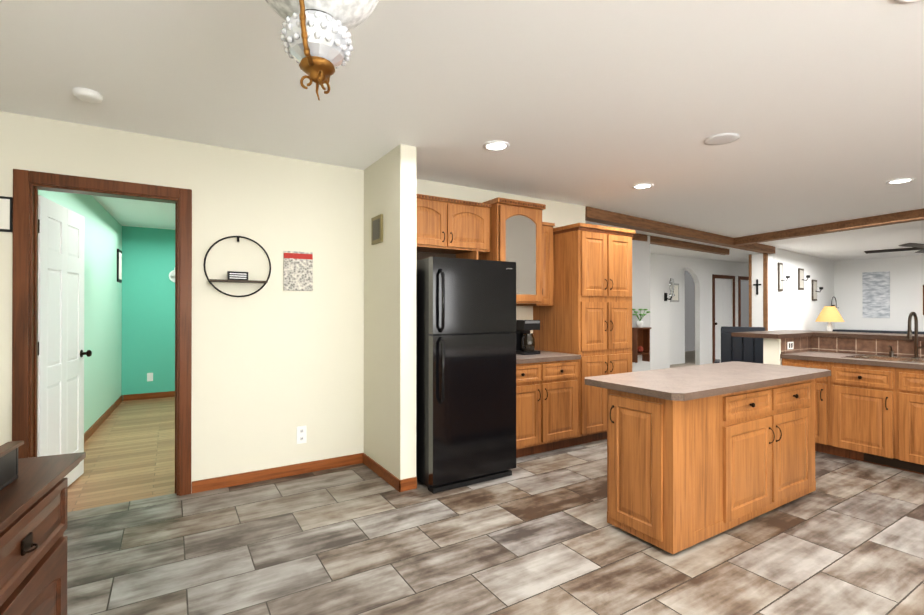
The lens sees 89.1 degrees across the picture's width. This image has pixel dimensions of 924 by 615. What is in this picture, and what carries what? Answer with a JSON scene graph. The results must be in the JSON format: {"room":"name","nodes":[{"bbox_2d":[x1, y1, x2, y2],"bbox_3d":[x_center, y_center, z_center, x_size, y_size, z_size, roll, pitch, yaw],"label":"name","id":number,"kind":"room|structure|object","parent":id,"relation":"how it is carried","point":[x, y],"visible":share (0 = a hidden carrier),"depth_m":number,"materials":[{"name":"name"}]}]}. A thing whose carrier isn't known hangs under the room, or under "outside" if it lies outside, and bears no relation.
{"room":"kitchen","nodes":[
{"label":"kitchen","id":0,"kind":"room"},
{"bbox_2d":[38,190,121,432],"bbox_3d":[-3.959,0.078,4.889,0.120,2.550,4.376,0,0,-29],"label":"wall","id":1,"kind":"structure","parent":0,"point":[102,314],"depth_m":5.41,"materials":[{"name":"green paint"}]},
{"bbox_2d":[117,249,121,282],"bbox_3d":[-3.618,-0.437,4.960,0.026,0.340,0.250,0,0,-32],"label":"framed picture","id":2,"kind":"object","parent":1,"relation":"attached to","point":[119,265],"visible":1,"depth_m":4.90,"materials":[{"name":"black"}]},
{"bbox_2d":[67,397,174,511],"bbox_3d":[-2.111,1.409,6.288,5.260,0.099,4.930,0,0,-32],"label":"floor","id":3,"kind":"structure","parent":0,"point":[129,447],"depth_m":4.23,"materials":[{"name":"brown wood"}]},
{"bbox_2d":[121,226,174,394],"bbox_3d":[-3.552,0.089,7.782,3.620,2.550,0.120,0,0,-32],"label":"wall","id":4,"kind":"structure","parent":0,"point":[148,305],"depth_m":7.01,"materials":[{"name":"teal paint"}]},
{"bbox_2d":[147,373,152,380],"bbox_3d":[-4.659,1.038,7.017,0.075,0.125,0.006,0,0,-32],"label":"outlet","id":5,"kind":"object","parent":4,"relation":"attached to","point":[149,376],"visible":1,"depth_m":7.01,"materials":[{"name":"white plastic"}]},
{"bbox_2d":[169,268,174,282],"bbox_3d":[-4.371,-0.501,7.189,0.200,0.245,0.144,0,0,-32],"label":"mirror","id":6,"kind":"object","parent":4,"relation":"attached to","point":[172,275],"visible":0.33,"depth_m":7.16,"materials":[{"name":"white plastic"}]},
{"bbox_2d":[0,111,584,492],"bbox_3d":[-0.787,0.075,4.214,5.200,2.550,0.120,0,0,-32],"label":"wall","id":7,"kind":"structure","parent":0,"point":[275,364],"depth_m":3.64,"materials":[{"name":"beige paint"}]},
{"bbox_2d":[0,196,12,231],"bbox_3d":[-2.811,-0.573,2.879,0.080,0.215,0.017,0,0,-32],"label":"picture frame","id":8,"kind":"object","parent":7,"relation":"attached to","point":[6,214],"visible":1,"depth_m":2.88,"materials":[{"name":"black"}]},
{"bbox_2d":[37,195,91,485],"bbox_3d":[-2.899,0.300,3.442,0.226,2.070,0.772,0,0,-32],"label":"door leaf","id":9,"kind":"structure","parent":7,"relation":"in","point":[60,390],"depth_m":3.39,"materials":[{"name":"white paint"}]},
{"bbox_2d":[12,169,191,495],"bbox_3d":[-2.404,0.245,3.211,0.959,2.202,0.156,0,0,-32],"label":"door frame","id":10,"kind":"structure","parent":7,"relation":"attached to","point":[27,185],"depth_m":3.01,"materials":[{"name":"brown wood"}]},
{"bbox_2d":[204,236,270,296],"bbox_3d":[-1.677,-0.308,3.526,0.462,0.462,0.108,0,0,-32],"label":"wall shelf","id":11,"kind":"object","parent":7,"relation":"attached to","point":[237,277],"visible":1,"depth_m":3.50,"materials":[{"name":"black metal"}]},
{"bbox_2d":[284,251,312,290],"bbox_3d":[-1.325,-0.294,3.802,0.226,0.315,0.012,0,0,-32],"label":"poster","id":12,"kind":"object","parent":7,"relation":"attached to","point":[298,271],"visible":1,"depth_m":3.80,"materials":[{"name":"white paper"}]},
{"bbox_2d":[297,426,306,443],"bbox_3d":[-1.302,1.034,3.814,0.077,0.140,0.008,0,0,-32],"label":"outlet","id":13,"kind":"object","parent":7,"relation":"attached to","point":[301,434],"visible":1,"depth_m":3.81,"materials":[{"name":"white plastic"}]},
{"bbox_2d":[416,194,447,253],"bbox_3d":[-0.425,-0.743,4.162,0.478,0.445,0.345,0,0,-32],"label":"upper cabinet","id":14,"kind":"object","parent":7,"relation":"attached to","point":[431,211],"depth_m":4.07,"materials":[{"name":"brown wood"}]},
{"bbox_2d":[440,198,491,257],"bbox_3d":[-0.020,-0.742,4.414,0.477,0.445,0.345,0,0,-32],"label":"upper cabinet","id":15,"kind":"object","parent":7,"relation":"attached to","point":[469,222],"depth_m":4.28,"materials":[{"name":"brown wood"}]},
{"bbox_2d":[512,218,555,305],"bbox_3d":[0.752,-0.440,4.891,0.253,0.845,0.345,0,0,-32],"label":"upper cabinet","id":16,"kind":"object","parent":7,"relation":"attached to","point":[534,242],"depth_m":4.56,"materials":[{"name":"brown wood"}]},
{"bbox_2d":[364,144,415,479],"bbox_3d":[-0.599,0.073,3.806,0.130,2.550,0.770,0,0,-32],"label":"wall","id":17,"kind":"structure","parent":0,"point":[390,337],"depth_m":3.58,"materials":[{"name":"beige paint"}]},
{"bbox_2d":[371,214,382,244],"bbox_3d":[-0.691,-0.631,3.817,0.017,0.220,0.210,0,0,-32],"label":"picture frame","id":18,"kind":"object","parent":17,"relation":"attached to","point":[376,229],"visible":0.93,"depth_m":3.79,"materials":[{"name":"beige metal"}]},
{"bbox_2d":[0,0,923,270],"bbox_3d":[4.635,-1.241,6.556,17.000,0.100,11.600,0,0,-32],"label":"ceiling","id":19,"kind":"structure","parent":0,"point":[608,104],"depth_m":2.68,"materials":[{"name":"white paint"}]},
{"bbox_2d":[72,87,102,102],"bbox_3d":[-2.102,-1.187,2.639,0.136,0.037,0.136,0,0,-32],"label":"smoke detector","id":20,"kind":"object","parent":19,"relation":"attached to","point":[88,95],"visible":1,"depth_m":2.61,"materials":[{"name":"white plastic"}]},
{"bbox_2d":[265,0,378,100],"bbox_3d":[-0.398,-0.890,1.293,0.378,0.640,0.378,0,0,-32],"label":"pendant lamp","id":21,"kind":"object","parent":19,"relation":"hanging from","point":[315,36],"visible":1,"depth_m":1.25,"materials":[{"name":"white glass"}]},
{"bbox_2d":[483,141,509,150],"bbox_3d":[0.255,-1.196,3.487,0.203,0.012,0.203,0,0,13],"label":"recessed light","id":22,"kind":"object","parent":19,"relation":"in","point":[501,145],"depth_m":3.47,"materials":[{"name":"white"}]},
{"bbox_2d":[632,183,653,188],"bbox_3d":[1.777,-1.192,4.619,0.203,0.012,0.203,0,0,13],"label":"recessed light","id":23,"kind":"object","parent":19,"relation":"in","point":[642,185],"depth_m":4.60,"materials":[{"name":"white"}]},
{"bbox_2d":[704,133,739,144],"bbox_3d":[1.848,-1.197,3.346,0.223,0.012,0.223,0,0,13],"label":"smoke detector","id":24,"kind":"object","parent":19,"relation":"in","point":[722,138],"depth_m":3.33,"materials":[{"name":"white plastic"}]},
{"bbox_2d":[585,206,923,254],"bbox_3d":[5.290,-1.132,4.901,5.845,0.129,7.922,0,0,-32],"label":"wood ceiling beam","id":25,"kind":"structure","parent":19,"relation":"attached to","point":[747,243],"depth_m":6.81,"materials":[{"name":"brown wood"}]},
{"bbox_2d":[864,243,923,253],"bbox_3d":[6.882,-0.954,6.869,1.547,0.469,1.537,0,0,-32],"label":"ceiling fan","id":26,"kind":"object","parent":19,"relation":"hanging from","point":[917,246],"visible":1,"depth_m":7.10,"materials":[{"name":"brown metal"}]},
{"bbox_2d":[886,178,914,183],"bbox_3d":[4.138,-1.193,4.436,0.203,0.012,0.203,0,0,13],"label":"recessed light","id":27,"kind":"object","parent":19,"relation":"in","point":[903,180],"depth_m":4.42,"materials":[{"name":"white"}]},
{"bbox_2d":[894,0,923,2],"bbox_3d":[1.751,-1.203,1.756,0.203,0.012,0.203,0,0,13],"label":"recessed light","id":28,"kind":"object","parent":19,"relation":"in","point":[898,1],"depth_m":1.84,"materials":[{"name":"white"}]},
{"bbox_2d":[63,439,923,614],"bbox_3d":[5.934,1.401,4.451,17.000,0.100,6.670,0,0,-32],"label":"floor","id":29,"kind":"structure","parent":0,"point":[535,534],"depth_m":2.58,"materials":[{"name":"tile"}]},
{"bbox_2d":[0,452,85,614],"bbox_3d":[-1.279,0.928,0.968,0.439,0.817,1.402,0,0,-24],"label":"sideboard","id":30,"kind":"object","parent":29,"relation":"on","point":[33,539],"visible":1,"depth_m":1.41,"materials":[{"name":"brown wood"}]},
{"bbox_2d":[0,440,23,489],"bbox_3d":[-1.278,0.462,0.904,0.310,0.112,1.050,0,0,-24],"label":"box","id":31,"kind":"object","parent":30,"relation":"on","point":[8,463],"visible":1,"depth_m":1.38,"materials":[{"name":"black plastic"}]},
{"bbox_2d":[416,257,515,493],"bbox_3d":[-0.071,0.493,3.861,0.757,1.712,0.812,0,0,-32],"label":"fridge","id":32,"kind":"object","parent":29,"relation":"on","point":[465,375],"visible":0.96,"depth_m":3.53,"materials":[{"name":"black metal"}]},
{"bbox_2d":[516,362,543,457],"bbox_3d":[0.339,0.923,4.427,0.480,0.855,0.690,0,0,-32],"label":"base cabinet","id":33,"kind":"object","parent":29,"relation":"on","point":[530,376],"depth_m":4.20,"materials":[{"name":"brown wood"}]},
{"bbox_2d":[516,350,579,365],"bbox_3d":[0.544,0.475,4.546,0.966,0.041,0.706,0,0,-32],"label":"countertop","id":34,"kind":"structure","parent":33,"relation":"on","point":[545,355],"depth_m":4.36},
{"bbox_2d":[510,320,539,354],"bbox_3d":[0.615,0.288,4.622,0.206,0.330,0.242,0,0,-32],"label":"coffee maker","id":35,"kind":"object","parent":34,"relation":"on","point":[525,342],"visible":0.9,"depth_m":4.54,"materials":[{"name":"black plastic"}]},
{"bbox_2d":[544,358,583,451],"bbox_3d":[0.747,0.924,4.679,0.480,0.855,0.690,0,0,-32],"label":"base cabinet","id":36,"kind":"object","parent":29,"relation":"on","point":[563,381],"depth_m":4.42,"materials":[{"name":"brown wood"}]},
{"bbox_2d":[532,223,611,442],"bbox_3d":[1.119,0.270,4.913,0.394,2.165,0.690,0,0,-32],"label":"tall cabinet","id":37,"kind":"object","parent":29,"relation":"on","point":[574,289],"depth_m":4.66,"materials":[{"name":"brown wood"}]},
{"bbox_2d":[612,227,634,373],"bbox_3d":[1.454,0.271,5.121,0.395,2.165,0.690,0,0,-32],"label":"tall cabinet","id":38,"kind":"object","parent":29,"relation":"on","point":[621,238],"depth_m":4.84,"materials":[{"name":"brown wood"}]},
{"bbox_2d":[597,377,820,553],"bbox_3d":[1.723,0.920,3.121,1.740,0.852,0.496,0,0,-32],"label":"kitchen island","id":39,"kind":"object","parent":29,"relation":"on","point":[696,454],"depth_m":2.76,"materials":[{"name":"brown wood"}]},
{"bbox_2d":[585,361,830,400],"bbox_3d":[1.733,0.474,3.227,1.855,0.039,0.700,0,0,-32],"label":"island countertop","id":40,"kind":"structure","parent":39,"relation":"on","point":[686,383],"depth_m":3.00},
{"bbox_2d":[714,326,764,362],"bbox_3d":[3.625,0.807,6.056,0.753,1.100,0.728,0,0,-32],"label":"leather chair","id":41,"kind":"object","parent":29,"relation":"on","point":[745,349],"visible":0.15,"depth_m":6.21,"materials":[{"name":"black leather"}]},
{"bbox_2d":[782,360,827,453],"bbox_3d":[3.489,0.924,4.590,0.625,0.855,0.395,0,0,-32],"label":"base cabinet","id":42,"kind":"object","parent":29,"relation":"on","point":[821,384],"depth_m":4.32,"materials":[{"name":"brown wood"}]},
{"bbox_2d":[828,364,891,467],"bbox_3d":[3.714,0.923,4.226,0.625,0.855,0.460,0,0,-32],"label":"base cabinet","id":43,"kind":"object","parent":29,"relation":"on","point":[869,408],"depth_m":4.07,"materials":[{"name":"brown wood"}]},
{"bbox_2d":[780,352,923,371],"bbox_3d":[3.930,0.471,3.868,0.638,0.043,2.090,0,0,-32],"label":"countertop","id":44,"kind":"structure","parent":43,"relation":"on","point":[828,357],"depth_m":4.23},
{"bbox_2d":[833,329,923,333],"bbox_3d":[9.598,0.955,10.606,0.870,0.840,2.150,0,0,-38],"label":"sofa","id":45,"kind":"object","parent":29,"relation":"on","point":[874,331],"visible":0.21,"depth_m":10.95,"materials":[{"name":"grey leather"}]},
{"bbox_2d":[892,360,923,474],"bbox_3d":[4.063,0.920,3.663,0.625,0.855,0.865,0,0,-32],"label":"base cabinet","id":46,"kind":"object","parent":29,"relation":"on","point":[907,383],"depth_m":3.81,"materials":[{"name":"brown wood"}]},
{"bbox_2d":[632,235,649,371],"bbox_3d":[1.998,0.086,7.105,2.500,2.550,0.120,0,0,-32],"label":"wall","id":47,"kind":"structure","parent":0,"point":[640,274],"depth_m":7.59,"materials":[{"name":"grey paint"}]},
{"bbox_2d":[632,309,650,362],"bbox_3d":[2.820,0.441,7.456,0.371,0.844,0.254,0,0,-32],"label":"side table","id":48,"kind":"object","parent":47,"relation":"attached to","point":[640,339],"visible":0.92,"depth_m":7.45,"materials":[{"name":"brown wood"}]},
{"bbox_2d":[670,351,720,367],"bbox_3d":[5.113,1.426,10.766,11.740,0.099,4.930,0,0,-32],"label":"floor","id":49,"kind":"structure","parent":0,"point":[689,358],"depth_m":12.13,"materials":[{"name":"beige"}]},
{"bbox_2d":[650,253,748,369],"bbox_3d":[5.574,0.102,11.204,9.500,2.550,0.120,0,0,-32],"label":"wall","id":50,"kind":"structure","parent":0,"point":[667,334],"depth_m":11.24,"materials":[{"name":"white paint"}]},
{"bbox_2d":[664,278,678,301],"bbox_3d":[4.781,-0.386,10.513,0.540,0.520,0.218,0,0,-32],"label":"light","id":51,"kind":"object","parent":50,"relation":"attached to","point":[674,292],"visible":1,"depth_m":10.58,"materials":[{"name":"grey"}]},
{"bbox_2d":[712,274,734,362],"bbox_3d":[6.523,0.287,11.742,0.990,2.185,0.095,0,0,-32],"label":"door frame","id":52,"kind":"structure","parent":50,"relation":"attached to","point":[721,302],"depth_m":11.69,"materials":[{"name":"brown wood"}]},
{"bbox_2d":[738,276,748,326],"bbox_3d":[7.524,0.289,12.329,0.970,2.185,0.019,0,0,-32],"label":"door frame","id":53,"kind":"structure","parent":50,"relation":"attached to","point":[740,278],"depth_m":12.08,"materials":[{"name":"brown wood"}]},
{"bbox_2d":[749,248,834,330],"bbox_3d":[7.521,0.100,10.553,4.420,2.550,0.318,0,0,-38],"label":"wall","id":54,"kind":"structure","parent":0,"point":[801,310],"depth_m":9.79,"materials":[{"name":"white paint"}]},
{"bbox_2d":[778,263,789,290],"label":"framed picture","id":55,"kind":"object","parent":54,"relation":"attached to","point":[780,265],"depth_m":9.43,"materials":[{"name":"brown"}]},
{"bbox_2d":[798,268,809,289],"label":"framed picture","id":56,"kind":"object","parent":54,"relation":"attached to","point":[800,281],"depth_m":10.17,"materials":[{"name":"brown"}]},
{"bbox_2d":[812,280,822,300],"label":"framed picture","id":57,"kind":"object","parent":54,"relation":"attached to","point":[814,282],"depth_m":10.73,"materials":[{"name":"brown"}]},
{"bbox_2d":[731,330,923,364],"bbox_3d":[4.054,0.803,4.017,1.195,1.092,2.810,0,0,-32],"label":"bar","id":58,"kind":"object","parent":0,"point":[776,343],"visible":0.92,"depth_m":4.64,"materials":[{"name":"beige paint"}]},
{"bbox_2d":[815,306,844,330],"bbox_3d":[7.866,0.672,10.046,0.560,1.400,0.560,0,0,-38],"label":"table lamp","id":59,"kind":"object","parent":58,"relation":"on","point":[829,314],"visible":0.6,"depth_m":9.94,"materials":[{"name":"yellow fabric"}]},
{"bbox_2d":[834,255,923,331],"bbox_3d":[11.663,0.093,8.906,0.120,2.550,7.620,0,0,-38],"label":"wall","id":60,"kind":"structure","parent":0,"point":[906,284],"depth_m":11.01,"materials":[{"name":"white paint"}]},
{"bbox_2d":[862,271,889,317],"bbox_3d":[9.818,-0.298,11.140,0.031,1.090,0.490,0,0,-38],"label":"framed picture","id":61,"kind":"object","parent":60,"relation":"attached to","point":[876,294],"depth_m":11.12,"materials":[{"name":"paper"}]},
{"bbox_2d":[923,285,923,314],"bbox_3d":[10.503,-0.167,10.240,0.061,0.680,0.650,0,0,-38],"label":"framed picture","id":62,"kind":"object","parent":60,"relation":"attached to","point":[923,285],"depth_m":10.47,"materials":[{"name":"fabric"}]},
{"bbox_3d":[-1.173,0.059,0.015,0.120,2.550,6.610,0,0,-32],"label":"wall","id":63,"kind":"structure","parent":0,"visible":0},
{"bbox_2d":[84,395,123,442],"bbox_3d":[-3.908,1.310,4.939,0.262,0.085,4.330,0,0,-32],"label":"baseboard","id":64,"kind":"structure","parent":63,"relation":"attached to","point":[94,427],"depth_m":5.49,"materials":[{"name":"brown wood"}]},
{"bbox_2d":[124,391,174,400],"bbox_3d":[-3.915,1.320,7.471,2.360,0.085,0.017,0,0,-32],"label":"baseboard","id":65,"kind":"structure","parent":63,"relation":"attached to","point":[170,393],"depth_m":7.00,"materials":[{"name":"brown wood"}]},
{"bbox_2d":[192,453,361,492],"bbox_3d":[-1.405,1.306,3.745,1.300,0.085,0.017,0,0,-32],"label":"baseboard","id":66,"kind":"structure","parent":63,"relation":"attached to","point":[301,468],"depth_m":3.69,"materials":[{"name":"brown wood"}]},
{"bbox_2d":[362,453,402,491],"bbox_3d":[-0.649,1.306,3.745,0.014,0.085,0.754,0,0,-32],"label":"baseboard","id":67,"kind":"structure","parent":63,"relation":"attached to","point":[395,482],"depth_m":3.68,"materials":[{"name":"brown wood"}]}
]}

